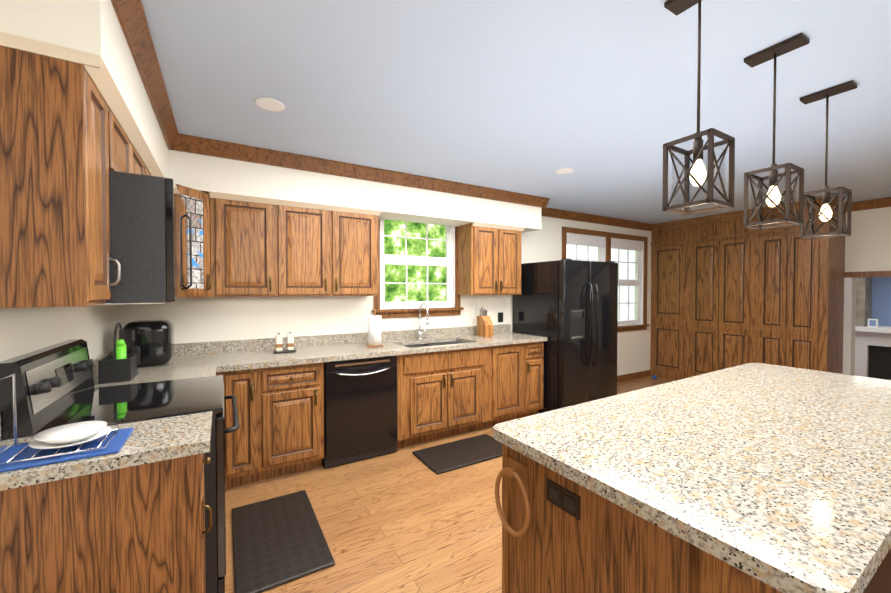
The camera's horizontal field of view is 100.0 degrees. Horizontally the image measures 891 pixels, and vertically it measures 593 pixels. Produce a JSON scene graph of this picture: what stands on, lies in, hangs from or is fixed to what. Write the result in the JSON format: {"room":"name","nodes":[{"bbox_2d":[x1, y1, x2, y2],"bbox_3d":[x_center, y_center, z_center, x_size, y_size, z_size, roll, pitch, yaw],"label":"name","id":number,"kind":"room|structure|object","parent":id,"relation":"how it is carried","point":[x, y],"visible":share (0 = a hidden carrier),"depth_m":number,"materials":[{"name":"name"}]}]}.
{"room":"kitchen","nodes":[
{"label":"kitchen","id":0,"kind":"room"},
{"bbox_2d":[0,304,115,440],"bbox_3d":[-0.962,0.169,0.116,0.150,2.550,6.150,-1,1,-31],"label":"wall","id":1,"kind":"structure","parent":0,"point":[25,330],"depth_m":1.78,"materials":[{"name":"white paint"}]},
{"bbox_2d":[0,349,112,438],"bbox_3d":[-1.916,0.445,1.895,0.020,0.100,2.121,-1,1,-31],"label":"backsplash","id":2,"kind":"structure","parent":1,"relation":"attached to","point":[94,369],"depth_m":2.29,"materials":[{"name":"beige stone"}]},
{"bbox_2d":[0,46,119,307],"bbox_3d":[-1.348,-0.362,1.222,0.323,0.786,0.332,-1,1,-31],"label":"upper cabinet","id":3,"kind":"object","parent":1,"relation":"attached to","point":[66,146],"depth_m":1.13,"materials":[{"name":"brown wood"}]},
{"bbox_2d":[116,120,135,173],"bbox_3d":[-1.531,-0.627,1.525,0.322,0.266,0.384,-1,1,-31],"label":"upper cabinet","id":4,"kind":"object","parent":1,"relation":"attached to","point":[125,151],"depth_m":1.66,"materials":[{"name":"brown wood"}]},
{"bbox_2d":[98,171,191,304],"bbox_3d":[-1.533,-0.233,1.754,0.544,0.519,0.754,-1,1,-31],"label":"over-the-range microwave","id":5,"kind":"object","parent":4,"relation":"attached to","point":[149,216],"visible":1,"depth_m":1.51,"materials":[{"name":"black metal"}]},
{"bbox_2d":[136,152,147,174],"bbox_3d":[-1.728,-0.632,1.855,0.322,0.266,0.384,-1,1,-31],"label":"upper cabinet","id":6,"kind":"object","parent":1,"relation":"attached to","point":[140,169],"depth_m":1.98,"materials":[{"name":"brown wood"}]},
{"bbox_2d":[115,216,650,375],"bbox_3d":[0.732,0.093,4.788,7.840,2.550,0.150,-1,1,-31],"label":"wall","id":7,"kind":"structure","parent":0,"point":[200,319],"depth_m":3.62,"materials":[{"name":"white paint"}]},
{"bbox_2d":[176,184,210,297],"bbox_3d":[-2.046,-0.385,2.684,0.617,0.785,0.608,-1,1,-31],"label":"upper cabinet","id":8,"kind":"object","parent":7,"relation":"attached to","point":[196,203],"visible":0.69,"depth_m":2.74,"materials":[{"name":"brown wood"}]},
{"bbox_2d":[210,198,277,296],"bbox_3d":[-1.662,-0.392,3.079,0.453,0.786,0.322,-1,1,-31],"label":"upper cabinet","id":9,"kind":"object","parent":7,"relation":"attached to","point":[263,250],"depth_m":2.94,"materials":[{"name":"brown wood"}]},
{"bbox_2d":[278,205,378,296],"bbox_3d":[-1.086,-0.397,3.422,0.888,0.786,0.322,-1,1,-31],"label":"upper cabinet","id":10,"kind":"object","parent":7,"relation":"attached to","point":[321,252],"depth_m":3.26,"materials":[{"name":"brown wood"}]},
{"bbox_2d":[174,324,510,354],"bbox_3d":[-0.813,0.414,3.773,3.798,0.100,0.020,-1,1,-31],"label":"backsplash","id":11,"kind":"structure","parent":7,"relation":"attached to","point":[317,340],"depth_m":3.49,"materials":[{"name":"beige stone"}]},
{"bbox_2d":[457,223,520,294],"bbox_3d":[0.527,-0.412,4.361,0.720,0.785,0.355,-1,1,-31],"label":"upper cabinet","id":12,"kind":"object","parent":7,"relation":"attached to","point":[488,261],"visible":0.96,"depth_m":4.21,"materials":[{"name":"brown wood"}]},
{"bbox_2d":[498,312,502,321],"bbox_3d":[0.688,0.260,4.670,0.080,0.120,0.007,-1,1,-31],"label":"electrical outlet plate","id":13,"kind":"object","parent":7,"relation":"attached to","point":[500,316],"visible":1,"depth_m":4.67,"materials":[{"name":"black plastic"}]},
{"bbox_2d":[542,208,654,230],"bbox_3d":[2.240,-1.141,5.539,2.920,0.105,0.066,-1,1,-31],"label":"crown molding","id":14,"kind":"structure","parent":7,"relation":"attached to","point":[551,212],"depth_m":5.52,"materials":[{"name":"brown wood"}]},
{"bbox_2d":[617,370,650,381],"bbox_3d":[2.562,1.301,5.798,2.138,0.099,0.015,-1,1,-31],"label":"baseboard","id":15,"kind":"structure","parent":7,"relation":"attached to","point":[631,376],"depth_m":6.07,"materials":[{"name":"brown wood"}]},
{"bbox_2d":[225,376,674,592],"bbox_3d":[2.342,1.472,2.102,7.840,0.120,6.450,-1,1,-31],"label":"floor","id":16,"kind":"structure","parent":0,"point":[403,520],"depth_m":2.34,"materials":[{"name":"brown wood"}]},
{"bbox_2d":[0,455,207,592],"bbox_3d":[-1.215,0.986,1.309,0.618,0.877,0.354,-1,1,-31],"label":"base cabinet","id":17,"kind":"object","parent":16,"relation":"on","point":[129,517],"depth_m":1.19,"materials":[{"name":"brown wood"}]},
{"bbox_2d":[0,411,211,490],"bbox_3d":[-1.199,0.524,1.304,0.648,0.040,0.370,-1,1,-31],"label":"countertop","id":18,"kind":"structure","parent":17,"relation":"on","point":[176,437],"depth_m":1.25,"materials":[{"name":"beige stone"}]},
{"bbox_2d":[0,373,133,472],"bbox_3d":[-1.263,0.379,1.222,0.340,0.252,0.240,-1,1,-31],"label":"dish rack","id":19,"kind":"object","parent":18,"relation":"on","point":[72,441],"visible":1,"depth_m":1.21,"materials":[{"name":"blue plastic"}]},
{"bbox_2d":[0,339,239,592],"bbox_3d":[-1.442,0.815,1.825,0.750,1.178,0.756,-1,1,-31],"label":"range","id":20,"kind":"object","parent":16,"relation":"on","point":[55,386],"visible":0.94,"depth_m":1.64,"materials":[{"name":"black metal"}]},
{"bbox_2d":[131,411,212,530],"bbox_3d":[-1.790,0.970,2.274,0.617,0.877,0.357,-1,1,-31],"label":"base cabinet","id":21,"kind":"object","parent":16,"relation":"on","point":[209,508],"depth_m":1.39,"materials":[{"name":"brown wood"}]},
{"bbox_2d":[216,367,263,488],"bbox_3d":[-1.659,0.959,2.931,0.313,0.877,0.618,-1,1,-31],"label":"base cabinet","id":22,"kind":"object","parent":16,"relation":"on","point":[244,447],"depth_m":2.70,"materials":[{"name":"brown wood"}]},
{"bbox_2d":[93,355,215,387],"bbox_3d":[-1.937,0.504,2.544,0.648,0.040,0.986,-1,1,-31],"label":"countertop","id":23,"kind":"structure","parent":22,"relation":"on","point":[179,366],"depth_m":2.45,"materials":[{"name":"beige stone"}]},
{"bbox_2d":[98,322,137,383],"bbox_3d":[-1.933,0.321,2.211,0.140,0.336,0.202,-1,1,-31],"label":"utensil caddy","id":24,"kind":"object","parent":23,"relation":"on","point":[119,365],"visible":1,"depth_m":2.14,"materials":[{"name":"black plastic"}]},
{"bbox_2d":[119,320,173,366],"bbox_3d":[-2.111,0.327,2.630,0.308,0.310,0.308,-1,1,-31],"label":"air fryer","id":25,"kind":"object","parent":23,"relation":"on","point":[149,342],"visible":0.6,"depth_m":2.56,"materials":[{"name":"black plastic"}]},
{"bbox_2d":[232,490,334,592],"bbox_3d":[-0.990,1.401,2.208,0.460,0.017,0.840,-1,1,-31],"label":"area rug","id":26,"kind":"object","parent":16,"relation":"on","point":[279,540],"visible":0.96,"depth_m":2.11,"materials":[{"name":"rubber"}]},
{"bbox_2d":[260,363,323,479],"bbox_3d":[-1.324,0.956,3.130,0.466,0.877,0.618,-1,1,-31],"label":"base cabinet","id":27,"kind":"object","parent":16,"relation":"on","point":[291,398],"depth_m":2.87,"materials":[{"name":"brown wood"}]},
{"bbox_2d":[216,331,547,370],"bbox_3d":[-0.382,0.486,3.665,3.170,0.040,0.648,-1,1,-31],"label":"countertop","id":28,"kind":"structure","parent":27,"relation":"on","point":[227,360],"depth_m":3.27,"materials":[{"name":"beige stone"}]},
{"bbox_2d":[366,309,382,346],"bbox_3d":[-0.666,0.294,3.523,0.156,0.348,0.156,-1,1,-31],"label":"paper towel holder","id":29,"kind":"object","parent":28,"relation":"on","point":[374,332],"visible":1,"depth_m":3.47,"materials":[{"name":"white paper"}]},
{"bbox_2d":[416,303,427,338],"bbox_3d":[-0.220,0.263,3.960,0.098,0.396,0.218,-1,1,-31],"label":"faucet","id":30,"kind":"object","parent":28,"relation":"on","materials":[{"name":"silver metal"}]},
{"bbox_2d":[392,339,479,370],"bbox_3d":[-0.102,0.575,3.811,0.788,0.166,0.439,-1,1,-31],"label":"sink","id":31,"kind":"object","parent":28,"relation":"in","point":[470,354],"depth_m":3.56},
{"bbox_2d":[477,306,492,336],"bbox_3d":[0.454,0.285,4.300,0.110,0.340,0.170,-1,1,-31],"label":"knife block","id":32,"kind":"object","parent":28,"relation":"on","point":[484,325],"visible":1,"depth_m":4.26,"materials":[{"name":"brown wood"}]},
{"bbox_2d":[322,355,397,467],"bbox_3d":[-0.832,0.949,3.382,0.622,0.860,0.640,-1,1,-31],"label":"dishwasher","id":33,"kind":"object","parent":16,"relation":"on","point":[360,409],"visible":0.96,"depth_m":3.12,"materials":[{"name":"black metal"}]},
{"bbox_2d":[412,434,501,474],"bbox_3d":[0.170,1.383,3.328,0.820,0.017,0.460,-1,1,-31],"label":"area rug","id":34,"kind":"object","parent":16,"relation":"on","point":[446,457],"visible":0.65,"depth_m":3.27,"materials":[{"name":"rubber"}]},
{"bbox_2d":[456,343,527,428],"bbox_3d":[0.496,0.939,4.212,0.478,0.877,0.618,-1,1,-31],"label":"base cabinet","id":35,"kind":"object","parent":16,"relation":"on","point":[492,391],"depth_m":3.87,"materials":[{"name":"brown wood"}]},
{"bbox_2d":[528,343,543,415],"bbox_3d":[0.833,0.935,4.413,0.305,0.877,0.618,-1,1,-31],"label":"base cabinet","id":36,"kind":"object","parent":16,"relation":"on","point":[535,350],"depth_m":4.16,"materials":[{"name":"brown wood"}]},
{"bbox_2d":[513,258,617,412],"bbox_3d":[1.483,0.464,4.587,0.930,1.775,0.912,-1,1,-31],"label":"fridge","id":37,"kind":"object","parent":16,"relation":"on","point":[568,307],"visible":0.71,"depth_m":4.22,"materials":[{"name":"black metal"}]},
{"bbox_2d":[492,435,783,592],"bbox_3d":[1.404,0.975,1.653,2.369,0.888,0.881,-1,1,-31],"label":"kitchen island","id":38,"kind":"object","parent":16,"relation":"on","point":[560,535],"depth_m":1.12,"materials":[{"name":"brown wood"}]},
{"bbox_2d":[492,363,890,592],"bbox_3d":[1.433,0.507,1.651,2.419,0.040,0.982,-1,1,-31],"label":"island countertop","id":39,"kind":"structure","parent":38,"relation":"on","point":[782,475],"depth_m":1.12,"materials":[{"name":"beige stone"}]},
{"bbox_2d":[650,227,685,380],"bbox_3d":[3.888,0.071,6.230,0.637,2.548,0.593,-1,1,-31],"label":"tall cabinet","id":40,"kind":"object","parent":16,"relation":"on","point":[668,246],"depth_m":6.06,"materials":[{"name":"brown wood"}]},
{"bbox_2d":[686,222,717,377],"bbox_3d":[4.147,0.078,5.794,0.637,2.548,0.422,-1,1,-31],"label":"tall cabinet","id":41,"kind":"object","parent":16,"relation":"on","point":[701,240],"depth_m":5.64,"materials":[{"name":"brown wood"}]},
{"bbox_2d":[718,218,753,369],"bbox_3d":[4.363,0.084,5.432,0.637,2.548,0.420,-1,1,-31],"label":"tall cabinet","id":42,"kind":"object","parent":16,"relation":"on","point":[728,294],"depth_m":5.28,"materials":[{"name":"brown wood"}]},
{"bbox_2d":[750,213,785,365],"bbox_3d":[4.558,0.090,5.103,0.637,2.548,0.345,-1,1,-31],"label":"tall cabinet","id":43,"kind":"object","parent":16,"relation":"on","point":[768,301],"depth_m":4.95,"materials":[{"name":"brown wood"}]},
{"bbox_2d":[782,207,845,373],"bbox_3d":[4.743,0.095,4.792,0.637,2.548,0.378,-1,1,-31],"label":"tall cabinet","id":44,"kind":"object","parent":16,"relation":"on","point":[815,268],"depth_m":4.63,"materials":[{"name":"brown wood"}]},
{"bbox_2d":[863,548,890,592],"bbox_3d":[1.133,1.030,0.940,0.440,0.797,0.380,-1,1,-31],"label":"bar stool","id":45,"kind":"object","parent":16,"relation":"on","point":[880,581],"visible":0.04,"depth_m":1.01,"materials":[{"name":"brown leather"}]},
{"bbox_2d":[141,0,890,223],"bbox_3d":[2.342,-1.188,2.059,7.840,0.100,6.450,-1,1,-31],"label":"ceiling","id":46,"kind":"structure","parent":0,"point":[531,97],"depth_m":2.04,"materials":[{"name":"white paint"}]},
{"bbox_2d":[254,97,284,111],"bbox_3d":[-1.043,-1.137,2.216,0.167,0.006,0.167,-1,1,-37],"label":"recessed light","id":47,"kind":"object","parent":46,"relation":"in","point":[269,104],"depth_m":2.21,"materials":[{"name":"white"}]},
{"bbox_2d":[0,0,541,232],"bbox_3d":[-0.216,-0.966,2.904,3.998,0.366,2.083,-1,1,-31],"label":"soffit","id":48,"kind":"structure","parent":46,"relation":"attached to","point":[91,26],"depth_m":2.40,"materials":[{"name":"white paint"}]},
{"bbox_2d":[0,32,75,62],"bbox_3d":[-1.272,-0.735,1.065,0.300,0.037,0.008,-1,1,-31],"label":"trim","id":49,"kind":"structure","parent":48,"relation":"attached to","point":[6,40],"depth_m":1.10,"materials":[{"name":"beige paint"}]},
{"bbox_2d":[76,50,163,176],"bbox_3d":[-1.485,-0.747,1.796,0.056,0.037,1.482,-1,1,-31],"label":"trim","id":50,"kind":"structure","parent":48,"relation":"attached to","point":[96,69],"depth_m":1.43,"materials":[{"name":"beige paint"}]},
{"bbox_2d":[111,0,182,151],"bbox_3d":[-1.459,-1.081,1.866,0.065,0.105,1.700,-1,1,-31],"label":"crown molding","id":51,"kind":"structure","parent":48,"relation":"attached to","point":[131,16],"depth_m":1.71,"materials":[{"name":"brown wood"}]},
{"bbox_2d":[209,191,380,215],"bbox_3d":[-1.190,-0.769,3.145,1.345,0.037,0.056,-1,1,-31],"label":"trim","id":52,"kind":"structure","parent":48,"relation":"attached to","point":[218,195],"depth_m":3.08,"materials":[{"name":"beige paint"}]},
{"bbox_2d":[168,134,549,211],"bbox_3d":[-0.358,-1.109,3.565,3.695,0.105,0.065,-1,1,-31],"label":"crown molding","id":53,"kind":"structure","parent":48,"relation":"attached to","point":[191,144],"depth_m":3.24,"materials":[{"name":"brown wood"}]},
{"bbox_2d":[472,222,524,230],"bbox_3d":[0.610,-0.786,4.216,0.720,0.037,0.056,-1,1,-31],"label":"trim","id":54,"kind":"structure","parent":48,"relation":"attached to","point":[479,224],"depth_m":4.19,"materials":[{"name":"beige paint"}]},
{"bbox_2d":[555,168,573,173],"bbox_3d":[1.100,-1.157,3.444,0.167,0.006,0.167,0,1,23],"label":"recessed light","id":55,"kind":"object","parent":46,"relation":"in","point":[563,170],"depth_m":3.42,"materials":[{"name":"white"}]},
{"bbox_2d":[662,0,734,214],"bbox_3d":[0.929,-0.724,1.372,0.165,0.804,0.210,-1,1,-31],"label":"pendant light","id":56,"kind":"object","parent":46,"relation":"hanging from","point":[697,174],"visible":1,"depth_m":1.36,"materials":[{"name":"brown metal"}]},
{"bbox_2d":[743,33,809,229],"bbox_3d":[1.508,-0.729,1.716,0.165,0.804,0.210,-1,1,-31],"label":"pendant light","id":57,"kind":"object","parent":46,"relation":"hanging from","point":[773,197],"visible":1,"depth_m":1.71,"materials":[{"name":"brown metal"}]},
{"bbox_2d":[800,80,856,239],"bbox_3d":[2.118,-0.735,2.078,0.165,0.804,0.210,-1,1,-31],"label":"pendant light","id":58,"kind":"object","parent":46,"relation":"hanging from","point":[825,213],"visible":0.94,"depth_m":2.07,"materials":[{"name":"brown metal"}]},
{"bbox_2d":[843,271,890,374],"bbox_3d":[7.286,0.541,4.941,3.925,2.550,6.200,-1,1,-31],"label":"wall","id":59,"kind":"structure","parent":0,"point":[881,298],"depth_m":4.78,"materials":[{"name":"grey paint"}]},
{"bbox_2d":[845,207,890,374],"bbox_3d":[5.647,0.605,4.054,0.150,3.550,6.150,-1,1,-31],"label":"wall","id":60,"kind":"structure","parent":0,"point":[868,244],"depth_m":4.62,"materials":[{"name":"white paint"}]},
{"bbox_2d":[655,196,838,230],"bbox_3d":[4.042,-1.137,5.301,0.065,0.105,2.135,-1,1,-31],"label":"crown molding","id":61,"kind":"structure","parent":60,"relation":"attached to","point":[735,215],"depth_m":5.38,"materials":[{"name":"brown wood"}]},
{"bbox_2d":[837,200,854,211],"bbox_3d":[4.840,-1.125,4.572,0.540,0.105,0.065,-1,1,-31],"label":"crown molding","id":62,"kind":"structure","parent":60,"relation":"attached to","point":[853,203],"depth_m":4.69,"materials":[{"name":"brown wood"}]},
{"bbox_2d":[855,197,890,210],"bbox_3d":[6.083,-1.101,3.081,0.066,0.105,3.900,-1,1,-31],"label":"crown molding","id":63,"kind":"structure","parent":60,"relation":"attached to","point":[882,202],"depth_m":4.55,"materials":[{"name":"brown wood"}]},
{"bbox_3d":[7.383,1.865,5.019,3.800,0.100,6.200,-1,1,-31],"label":"floor","id":64,"kind":"structure","parent":0,"visible":0},
{"bbox_2d":[854,277,890,379],"bbox_3d":[7.785,0.561,7.041,0.618,2.439,2.500,-1,1,-31],"label":"fireplace","id":65,"kind":"object","parent":64,"relation":"on","point":[872,349],"visible":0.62,"depth_m":6.85,"materials":[{"name":"white stone"}]},
{"label":"outside","id":66,"kind":"structure","parent":0,"visible":0},
{"bbox_2d":[384,219,445,301],"bbox_3d":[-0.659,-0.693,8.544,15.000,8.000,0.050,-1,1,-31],"label":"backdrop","id":67,"kind":"structure","parent":66,"point":[415,273],"depth_m":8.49,"materials":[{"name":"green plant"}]},
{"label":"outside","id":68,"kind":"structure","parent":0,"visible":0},
{"bbox_2d":[566,244,634,320],"bbox_3d":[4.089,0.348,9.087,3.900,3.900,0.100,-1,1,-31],"label":"window","id":69,"kind":"structure","parent":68,"point":[582,252],"depth_m":9.18,"materials":[{"name":"white glass"}]}
]}

